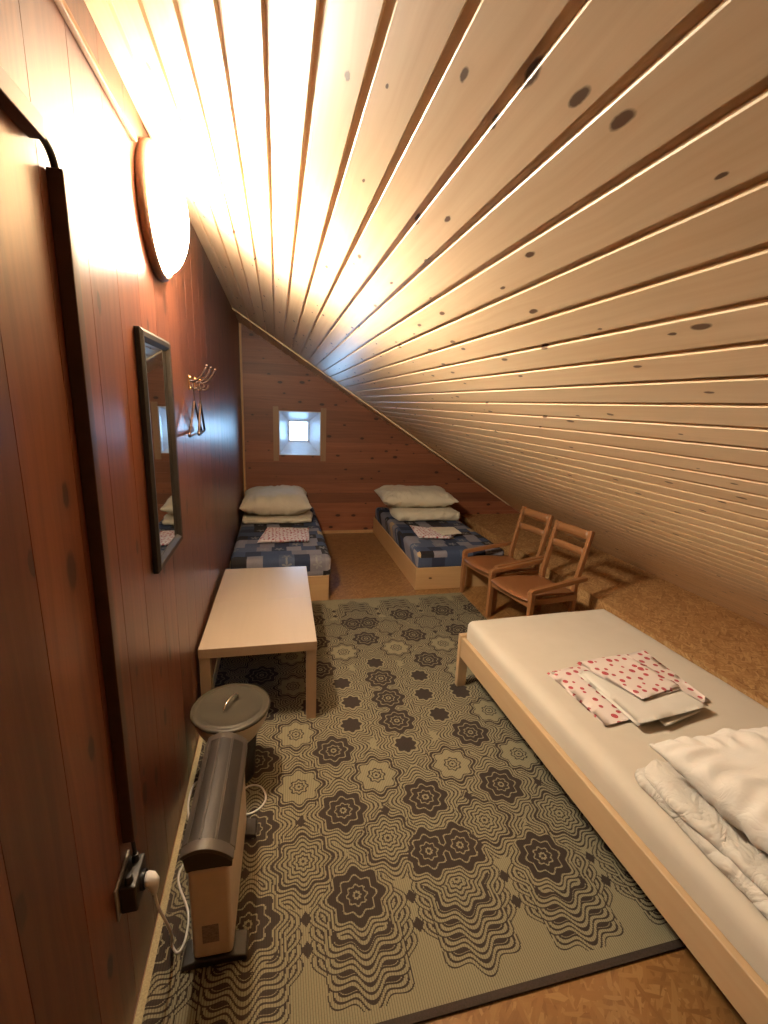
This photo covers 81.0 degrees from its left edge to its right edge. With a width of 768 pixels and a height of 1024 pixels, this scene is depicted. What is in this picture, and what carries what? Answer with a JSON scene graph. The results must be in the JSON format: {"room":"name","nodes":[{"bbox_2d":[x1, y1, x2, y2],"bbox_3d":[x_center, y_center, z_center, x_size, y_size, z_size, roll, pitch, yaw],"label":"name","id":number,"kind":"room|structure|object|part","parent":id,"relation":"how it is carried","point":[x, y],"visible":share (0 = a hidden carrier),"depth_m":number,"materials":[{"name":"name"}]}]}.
{"room":"attic bedroom","nodes":[
{"label":"attic bedroom","id":0,"kind":"room"},
{"bbox_2d":[0,0,243,1023],"bbox_3d":[-0.887,-0.124,1.927,0.060,2.660,6.902,-1,14,-13],"label":"wall","id":1,"kind":"structure","parent":0,"point":[66,957],"depth_m":0.93,"materials":[{"name":"brown wood"}]},
{"bbox_2d":[0,65,45,139],"bbox_3d":[-0.484,-0.543,0.372,0.026,0.039,0.775,-1,14,-13],"label":"cable trunking","id":2,"kind":"object","parent":1,"relation":"attached to","point":[13,101],"visible":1,"depth_m":0.68,"materials":[{"name":"brown plastic"}]},
{"bbox_2d":[46,167,137,842],"bbox_3d":[-0.616,0.108,0.977,0.028,1.480,0.036,-1,14,-13],"label":"cable trunking","id":3,"kind":"object","parent":1,"relation":"attached to","point":[58,180],"visible":1,"depth_m":0.92,"materials":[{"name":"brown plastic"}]},
{"bbox_2d":[39,134,59,167],"bbox_3d":[-0.579,-0.615,0.766,0.013,0.058,0.097,-1,14,-13],"label":"cable","id":4,"kind":"object","parent":3,"relation":"attached to","point":[50,152],"visible":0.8,"depth_m":0.79,"materials":[{"name":"black plastic"}]},
{"bbox_2d":[54,0,136,141],"bbox_3d":[-0.568,-0.915,0.681,0.014,0.017,1.272,-1,14,-13],"label":"cable trunking","id":5,"kind":"object","parent":1,"relation":"attached to","point":[62,6],"visible":1,"depth_m":0.99,"materials":[{"name":"plastic"}]},
{"bbox_2d":[114,850,147,921],"bbox_3d":[-0.628,0.925,1.128,0.052,0.106,0.108,-1,14,-13],"label":"power outlet","id":6,"kind":"object","parent":1,"relation":"attached to","point":[129,888],"visible":0.95,"depth_m":1.10,"materials":[{"name":"grey plastic"}]},
{"bbox_3d":[-0.651,0.931,1.124,0.005,0.094,0.108,-1,14,-13],"label":"plate","id":7,"kind":"part","parent":6,"relation":"part of","materials":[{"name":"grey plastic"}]},
{"bbox_2d":[130,841,136,854],"bbox_3d":[-0.638,0.842,1.141,0.026,0.051,0.012,8,14,21],"label":"cable","id":8,"kind":"object","parent":6,"relation":"attached to","point":[133,844],"visible":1,"depth_m":1.14,"materials":[{"name":"black plastic"}]},
{"bbox_2d":[133,326,182,573],"bbox_3d":[-0.752,-0.207,1.530,0.023,0.745,0.370,-1,14,-13],"label":"wall mirror","id":9,"kind":"object","parent":1,"relation":"attached to","point":[153,353],"visible":1,"depth_m":1.49,"materials":[{"name":"black paint"}]},
{"bbox_2d":[145,343,176,554],"bbox_3d":[-0.759,-0.207,1.529,0.007,0.681,0.306,-1,14,-13],"label":"mirror glass","id":10,"kind":"object","parent":9,"relation":"attached to","point":[158,355],"depth_m":1.56,"materials":[{"name":"clear"}]},
{"bbox_2d":[135,137,188,281],"bbox_3d":[-0.714,-0.988,1.504,0.106,0.400,0.400,-1,14,-13],"label":"wall lamp","id":11,"kind":"object","parent":1,"relation":"attached to","point":[161,202],"visible":1,"depth_m":1.39,"materials":[{"name":"white glass"}]},
{"bbox_2d":[188,364,208,389],"bbox_3d":[-0.851,-0.619,2.065,0.091,0.118,0.019,-1,14,-13],"label":"coat hook","id":12,"kind":"object","parent":1,"relation":"attached to","point":[206,365],"visible":0.96,"depth_m":2.06,"materials":[{"name":"gold metal"}]},
{"bbox_2d":[188,383,202,437],"bbox_3d":[-0.870,-0.471,2.068,0.011,0.233,0.385,-1,14,-14],"label":"clothes hanger","id":13,"kind":"object","parent":12,"relation":"hanging from","point":[194,405],"visible":0.94,"depth_m":2.02,"materials":[{"name":"metal"}]},
{"bbox_3d":[-0.851,-0.631,2.062,0.081,0.073,0.011,-1,14,-13],"label":"arm","id":14,"kind":"part","parent":12,"relation":"part of","materials":[{"name":"metal"}]},
{"bbox_2d":[193,366,212,390],"bbox_3d":[-0.882,-0.652,2.198,0.091,0.118,0.019,-1,14,-13],"label":"coat hook","id":15,"kind":"object","parent":1,"relation":"attached to","point":[210,367],"visible":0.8,"depth_m":2.19,"materials":[{"name":"gold metal"}]},
{"bbox_3d":[-0.883,-0.663,2.195,0.081,0.073,0.011,-1,14,-13],"label":"arm","id":16,"kind":"part","parent":15,"relation":"part of","materials":[{"name":"metal"}]},
{"bbox_2d":[198,368,215,390],"bbox_3d":[-0.914,-0.685,2.330,0.091,0.118,0.019,-1,14,-13],"label":"coat hook","id":17,"kind":"object","parent":1,"relation":"attached to","point":[214,369],"visible":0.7,"depth_m":2.33,"materials":[{"name":"gold metal"}]},
{"bbox_2d":[198,383,205,435],"bbox_3d":[-0.853,-0.481,2.094,0.011,0.233,0.333,-2,14,-17],"label":"clothes hanger","id":18,"kind":"object","parent":17,"relation":"hanging from","point":[200,413],"visible":1,"depth_m":2.06,"materials":[{"name":"wood"}]},
{"bbox_3d":[-0.914,-0.696,2.327,0.081,0.073,0.011,-1,14,-13],"label":"arm","id":19,"kind":"part","parent":17,"relation":"part of","materials":[{"name":"metal"}]},
{"bbox_2d":[239,323,245,496],"bbox_3d":[-1.624,-0.890,5.199,0.022,2.420,0.022,-1,14,-13],"label":"trim","id":20,"kind":"structure","parent":1,"relation":"attached to","point":[240,337],"depth_m":5.12,"materials":[{"name":"brown wood"}]},
{"bbox_2d":[239,322,518,530],"bbox_3d":[0.318,-0.989,5.675,4.143,2.710,0.050,-1,14,-13],"label":"wall","id":21,"kind":"structure","parent":0,"point":[365,453],"depth_m":5.50,"materials":[{"name":"brown wood"}]},
{"bbox_2d":[273,406,325,460],"bbox_3d":[-1.036,-0.960,5.507,0.617,0.630,0.361,-1,14,-13],"label":"window","id":22,"kind":"structure","parent":21,"relation":"in","point":[316,421],"depth_m":5.46,"materials":[{"name":"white wood"}]},
{"bbox_3d":[-1.268,-0.915,5.280,0.062,0.630,0.016,-1,14,-13],"label":"casing","id":23,"kind":"part","parent":22,"relation":"part of","materials":[{"name":"brown wood"}]},
{"bbox_3d":[-1.073,-1.016,5.652,0.262,0.270,0.043,-1,14,-13],"label":"sash","id":24,"kind":"part","parent":22,"relation":"part of","materials":[{"name":"white glass"}]},
{"bbox_3d":[-1.004,-0.939,5.371,0.485,0.515,0.072,-1,14,-13],"label":"frame","id":25,"kind":"part","parent":22,"relation":"part of","materials":[{"name":"white plastic"}]},
{"bbox_3d":[-0.728,-0.923,5.407,0.062,0.630,0.016,-1,14,-13],"label":"casing","id":26,"kind":"part","parent":22,"relation":"part of","materials":[{"name":"brown wood"}]},
{"bbox_2d":[322,530,372,533],"bbox_3d":[-0.315,0.249,5.797,2.770,0.035,0.014,-1,14,-13],"label":"baseboard","id":27,"kind":"structure","parent":21,"relation":"attached to","point":[333,531],"depth_m":5.75,"materials":[{"name":"brown wood"}]},
{"bbox_2d":[232,308,509,505],"bbox_3d":[0.144,-0.988,5.124,3.505,2.077,0.024,-4,15,-25],"label":"trim","id":28,"kind":"structure","parent":21,"relation":"attached to","point":[232,308],"depth_m":4.85,"materials":[{"name":"brown wood"}]},
{"bbox_2d":[84,0,767,627],"bbox_3d":[1.085,-0.162,2.387,4.198,2.546,7.022,-1,14,-13],"label":"ceiling","id":29,"kind":"structure","parent":0,"point":[530,237],"depth_m":0.93,"materials":[{"name":"brown wood"}]},
{"bbox_2d":[132,532,746,1023],"bbox_3d":[1.009,1.063,2.852,4.143,0.080,7.362,-1,14,-13],"label":"floor","id":30,"kind":"structure","parent":0,"point":[672,987],"depth_m":1.31,"materials":[{"name":"brown wood"}]},
{"bbox_2d":[230,507,330,600],"bbox_3d":[-1.051,0.332,4.587,0.809,0.372,1.974,-1,14,-13],"label":"bed","id":31,"kind":"object","parent":30,"relation":"on","point":[313,554],"visible":0.6,"depth_m":3.77,"materials":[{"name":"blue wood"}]},
{"bbox_2d":[242,510,312,523],"bbox_3d":[-1.167,0.011,4.937,0.751,0.070,0.697,-1,14,-13],"label":"folded blanket","id":32,"kind":"object","parent":31,"relation":"on","point":[304,517],"visible":0.41,"depth_m":4.67,"materials":[{"name":"white fabric"}]},
{"bbox_2d":[239,485,311,515],"bbox_3d":[-1.183,-0.150,4.936,0.720,0.241,0.820,-1,14,-13],"label":"pillow","id":33,"kind":"object","parent":32,"relation":"on","point":[287,500],"visible":1,"depth_m":4.63,"materials":[{"name":"white fabric"}]},
{"bbox_2d":[257,527,308,542],"bbox_3d":[-0.936,0.209,4.238,0.457,0.021,0.472,0,14,-10],"label":"folded towel","id":34,"kind":"object","parent":31,"relation":"on","point":[271,534],"visible":1,"depth_m":4.18,"materials":[{"name":"fabric"}]},
{"bbox_2d":[134,593,685,1023],"bbox_3d":[0.034,1.051,2.536,1.973,0.008,2.690,-1,14,-13],"label":"rug","id":35,"kind":"object","parent":30,"relation":"on","point":[412,858],"visible":0.7,"depth_m":1.64,"materials":[{"name":"grey carpet"}]},
{"bbox_2d":[144,781,266,953],"bbox_3d":[-0.577,1.035,1.558,0.313,0.432,0.768,-1,14,-13],"label":"cord","id":36,"kind":"object","parent":35,"relation":"on","point":[151,881],"visible":0.7,"depth_m":1.31,"materials":[{"name":"white plastic"}]},
{"bbox_2d":[179,732,257,971],"bbox_3d":[-0.530,1.058,1.476,0.184,0.426,0.457,0,14,-12],"label":"heater","id":37,"kind":"object","parent":35,"relation":"on","point":[218,825],"visible":1,"depth_m":1.30,"materials":[{"name":"beige metal"}]},
{"bbox_3d":[-0.564,0.864,1.423,0.028,0.018,0.393,0,14,-12],"label":"grille panel","id":38,"kind":"part","parent":37,"relation":"part of","materials":[{"name":"grey metal"}]},
{"bbox_3d":[-0.526,0.861,1.430,0.036,0.015,0.393,0,14,-12],"label":"grille panel","id":39,"kind":"part","parent":37,"relation":"part of","materials":[{"name":"grey metal"}]},
{"bbox_3d":[-0.533,1.085,1.482,0.110,0.319,0.445,0,14,-12],"label":"casing","id":40,"kind":"part","parent":37,"relation":"part of","materials":[{"name":"beige metal"}]},
{"bbox_3d":[-0.487,0.878,1.442,0.033,0.031,0.393,0,14,-12],"label":"grille panel","id":41,"kind":"part","parent":37,"relation":"part of","materials":[{"name":"grey metal"}]},
{"bbox_2d":[190,683,269,783],"bbox_3d":[-0.652,0.964,1.939,0.322,0.386,0.322,-1,14,-13],"label":"pail","id":42,"kind":"object","parent":35,"relation":"on","point":[241,709],"visible":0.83,"depth_m":1.88,"materials":[{"name":"plastic"}]},
{"bbox_3d":[-0.647,0.824,1.905,0.322,0.021,0.322,-1,14,-13],"label":"lid","id":43,"kind":"part","parent":42,"relation":"part of","materials":[{"name":"grey metal"}]},
{"bbox_3d":[-0.645,0.796,1.899,0.010,0.040,0.114,6,14,14],"label":"lid handle","id":44,"kind":"part","parent":42,"relation":"part of","materials":[{"name":"silver metal"}]},
{"bbox_2d":[198,566,316,718],"bbox_3d":[-0.732,0.738,2.751,0.559,0.444,1.081,-1,14,-13],"label":"coffee table","id":45,"kind":"object","parent":35,"relation":"on","point":[255,611],"visible":0.94,"depth_m":2.43,"materials":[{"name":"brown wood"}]},
{"bbox_3d":[-0.870,0.885,2.215,0.050,0.395,0.050,-1,14,-13],"label":"leg","id":46,"kind":"part","parent":45,"relation":"part of","materials":[{"name":"brown wood"}]},
{"bbox_3d":[-0.377,0.879,2.325,0.050,0.395,0.050,-1,14,-13],"label":"leg","id":47,"kind":"part","parent":45,"relation":"part of","materials":[{"name":"brown wood"}]},
{"bbox_2d":[373,507,504,589],"bbox_3d":[0.504,0.309,5.005,0.880,0.352,1.872,-1,14,-13],"label":"bed","id":48,"kind":"object","parent":30,"relation":"on","point":[426,563],"visible":0.67,"depth_m":4.24,"materials":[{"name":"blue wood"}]},
{"bbox_2d":[387,505,459,520],"bbox_3d":[0.441,-0.024,5.344,0.781,0.121,0.672,0,14,-12],"label":"folded blanket","id":49,"kind":"object","parent":48,"relation":"on","point":[399,513],"visible":0.77,"depth_m":5.08,"materials":[{"name":"white fabric"}]},
{"bbox_2d":[374,485,458,507],"bbox_3d":[0.371,-0.207,5.408,0.900,0.205,0.660,0,14,-10],"label":"pillow","id":50,"kind":"object","parent":49,"relation":"on","point":[392,495],"visible":1,"depth_m":5.16,"materials":[{"name":"white fabric"}]},
{"bbox_2d":[410,525,455,538],"bbox_3d":[0.446,0.214,4.546,0.529,0.021,0.387,8,14,21],"label":"folded towel","id":51,"kind":"object","parent":48,"relation":"on","point":[421,532],"visible":0.76,"depth_m":4.50,"materials":[{"name":"fabric"}]},
{"bbox_2d":[429,527,460,534],"bbox_3d":[0.632,0.192,4.583,0.281,0.015,0.306,-1,14,-13],"label":"folded pillowcase","id":52,"kind":"object","parent":51,"relation":"on","point":[441,530],"visible":1,"depth_m":4.57,"materials":[{"name":"white fabric"}]},
{"bbox_2d":[459,506,553,612],"bbox_3d":[1.055,0.379,3.898,0.637,0.771,0.472,-4,15,-25],"label":"wooden chair","id":53,"kind":"object","parent":30,"relation":"on","point":[482,564],"visible":0.68,"depth_m":3.92,"materials":[{"name":"brown wood"}]},
{"bbox_3d":[0.711,0.538,4.024,0.042,0.375,0.032,-4,15,-25],"label":"leg","id":54,"kind":"part","parent":53,"relation":"part of","materials":[{"name":"brown wood"}]},
{"bbox_3d":[0.808,0.488,3.808,0.020,0.050,0.410,-4,15,-25],"label":"rail","id":55,"kind":"part","parent":53,"relation":"part of","materials":[{"name":"brown wood"}]},
{"bbox_3d":[0.947,0.321,4.075,0.546,0.070,0.034,-4,15,-25],"label":"armrest","id":56,"kind":"part","parent":53,"relation":"part of","materials":[{"name":"brown wood"}]},
{"bbox_3d":[0.897,0.638,3.638,0.042,0.375,0.032,-4,15,-25],"label":"leg","id":57,"kind":"part","parent":53,"relation":"part of","materials":[{"name":"brown wood"}]},
{"bbox_3d":[0.995,0.450,3.888,0.512,0.044,0.404,-4,15,-25],"label":"seat","id":58,"kind":"part","parent":53,"relation":"part of","materials":[{"name":"brown wood"}]},
{"bbox_3d":[1.214,0.326,4.148,0.133,0.771,0.032,-4,15,-25],"label":"post","id":59,"kind":"part","parent":53,"relation":"part of","materials":[{"name":"brown wood"}]},
{"bbox_3d":[1.128,0.417,3.700,0.546,0.070,0.034,-4,15,-25],"label":"armrest","id":60,"kind":"part","parent":53,"relation":"part of","materials":[{"name":"brown wood"}]},
{"bbox_3d":[1.111,0.523,3.729,0.434,0.063,0.018,-4,15,-25],"label":"rail","id":61,"kind":"part","parent":53,"relation":"part of","materials":[{"name":"brown wood"}]},
{"bbox_3d":[1.302,0.152,3.959,0.036,0.056,0.300,-4,15,-25],"label":"rail","id":62,"kind":"part","parent":53,"relation":"part of","materials":[{"name":"brown wood"}]},
{"bbox_3d":[1.331,0.025,3.940,0.036,0.067,0.300,-4,15,-25],"label":"rail","id":63,"kind":"part","parent":53,"relation":"part of","materials":[{"name":"brown wood"}]},
{"bbox_3d":[1.352,0.401,3.860,0.133,0.771,0.032,-4,15,-25],"label":"post","id":64,"kind":"part","parent":53,"relation":"part of","materials":[{"name":"brown wood"}]},
{"bbox_2d":[485,520,594,616],"bbox_3d":[1.183,0.494,3.436,0.637,0.771,0.472,-4,15,-25],"label":"wooden chair","id":65,"kind":"object","parent":30,"relation":"on","point":[524,589],"visible":0.95,"depth_m":3.41,"materials":[{"name":"brown wood"}]},
{"bbox_3d":[0.839,0.653,3.562,0.042,0.375,0.032,-4,15,-25],"label":"leg","id":66,"kind":"part","parent":65,"relation":"part of","materials":[{"name":"brown wood"}]},
{"bbox_3d":[0.936,0.603,3.345,0.020,0.050,0.410,-4,15,-25],"label":"rail","id":67,"kind":"part","parent":65,"relation":"part of","materials":[{"name":"brown wood"}]},
{"bbox_3d":[1.076,0.436,3.613,0.546,0.070,0.034,-4,15,-25],"label":"armrest","id":68,"kind":"part","parent":65,"relation":"part of","materials":[{"name":"brown wood"}]},
{"bbox_3d":[1.025,0.753,3.176,0.042,0.375,0.032,-4,15,-25],"label":"leg","id":69,"kind":"part","parent":65,"relation":"part of","materials":[{"name":"brown wood"}]},
{"bbox_3d":[1.124,0.565,3.426,0.512,0.044,0.404,-4,15,-25],"label":"seat","id":70,"kind":"part","parent":65,"relation":"part of","materials":[{"name":"brown wood"}]},
{"bbox_3d":[1.342,0.442,3.686,0.133,0.771,0.032,-4,15,-25],"label":"post","id":71,"kind":"part","parent":65,"relation":"part of","materials":[{"name":"brown wood"}]},
{"bbox_3d":[1.239,0.638,3.267,0.434,0.063,0.018,-4,15,-25],"label":"rail","id":72,"kind":"part","parent":65,"relation":"part of","materials":[{"name":"brown wood"}]},
{"bbox_3d":[1.257,0.532,3.238,0.546,0.070,0.034,-4,15,-25],"label":"armrest","id":73,"kind":"part","parent":65,"relation":"part of","materials":[{"name":"brown wood"}]},
{"bbox_3d":[1.431,0.267,3.497,0.036,0.056,0.300,-4,15,-25],"label":"rail","id":74,"kind":"part","parent":65,"relation":"part of","materials":[{"name":"brown wood"}]},
{"bbox_3d":[1.460,0.140,3.478,0.036,0.067,0.300,-4,15,-25],"label":"rail","id":75,"kind":"part","parent":65,"relation":"part of","materials":[{"name":"brown wood"}]},
{"bbox_3d":[1.481,0.516,3.398,0.133,0.771,0.032,-4,15,-25],"label":"post","id":76,"kind":"part","parent":65,"relation":"part of","materials":[{"name":"brown wood"}]},
{"bbox_2d":[455,609,767,1023],"bbox_3d":[1.181,1.048,1.836,1.015,0.433,2.015,-1,14,-15],"label":"bed","id":77,"kind":"object","parent":30,"relation":"on","point":[596,764],"visible":0.73,"depth_m":1.68,"materials":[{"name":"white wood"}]},
{"bbox_3d":[0.460,0.870,2.651,0.058,0.332,0.032,-1,14,-15],"label":"leg","id":78,"kind":"part","parent":77,"relation":"part of","materials":[{"name":"brown wood"}]},
{"bbox_2d":[547,650,709,725],"bbox_3d":[1.097,0.770,2.025,0.644,0.012,0.399,-2,14,-19],"label":"cover","id":79,"kind":"object","parent":77,"relation":"on","point":[602,709],"visible":0.44,"depth_m":1.97,"materials":[{"name":"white fabric"}]},
{"bbox_2d":[578,671,708,725],"bbox_3d":[1.107,0.767,1.921,0.390,0.022,0.352,-1,14,-13],"label":"sheet","id":80,"kind":"object","parent":79,"relation":"on","point":[641,712],"visible":0.59,"depth_m":1.84,"materials":[{"name":"white fabric"}]},
{"bbox_2d":[576,654,681,699],"bbox_3d":[1.083,0.724,2.003,0.285,0.017,0.306,-3,15,-23],"label":"folded pillowcase","id":81,"kind":"object","parent":80,"relation":"on","point":[622,670],"visible":1,"depth_m":1.98,"materials":[{"name":"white fabric"}]},
{"bbox_2d":[659,709,701,726],"bbox_3d":[1.182,0.813,1.813,0.243,0.008,0.059,-4,15,-25],"label":"folded pillowcase","id":82,"kind":"object","parent":77,"relation":"on","point":[668,721],"visible":0.39,"depth_m":1.78,"materials":[{"name":"white fabric"}]},
{"bbox_2d":[635,759,767,919],"bbox_3d":[1.325,0.939,1.147,0.883,0.107,0.939,-1,14,-13],"label":"duvet","id":83,"kind":"object","parent":77,"relation":"on","point":[727,847],"visible":0.44,"depth_m":1.24,"materials":[{"name":"white fabric"}]},
{"bbox_2d":[649,727,767,853],"bbox_3d":[1.266,0.782,1.182,0.760,0.175,0.640,-1,14,-13],"label":"pillow","id":84,"kind":"object","parent":83,"relation":"on","point":[728,767],"visible":1,"depth_m":1.25,"materials":[{"name":"white fabric"}]},
{"bbox_2d":[460,513,767,708],"bbox_3d":[2.296,0.940,2.948,0.991,0.220,6.902,-1,14,-13],"label":"wall","id":85,"kind":"structure","parent":0,"point":[730,646],"depth_m":3.38,"materials":[{"name":"brown wood"}]}
]}

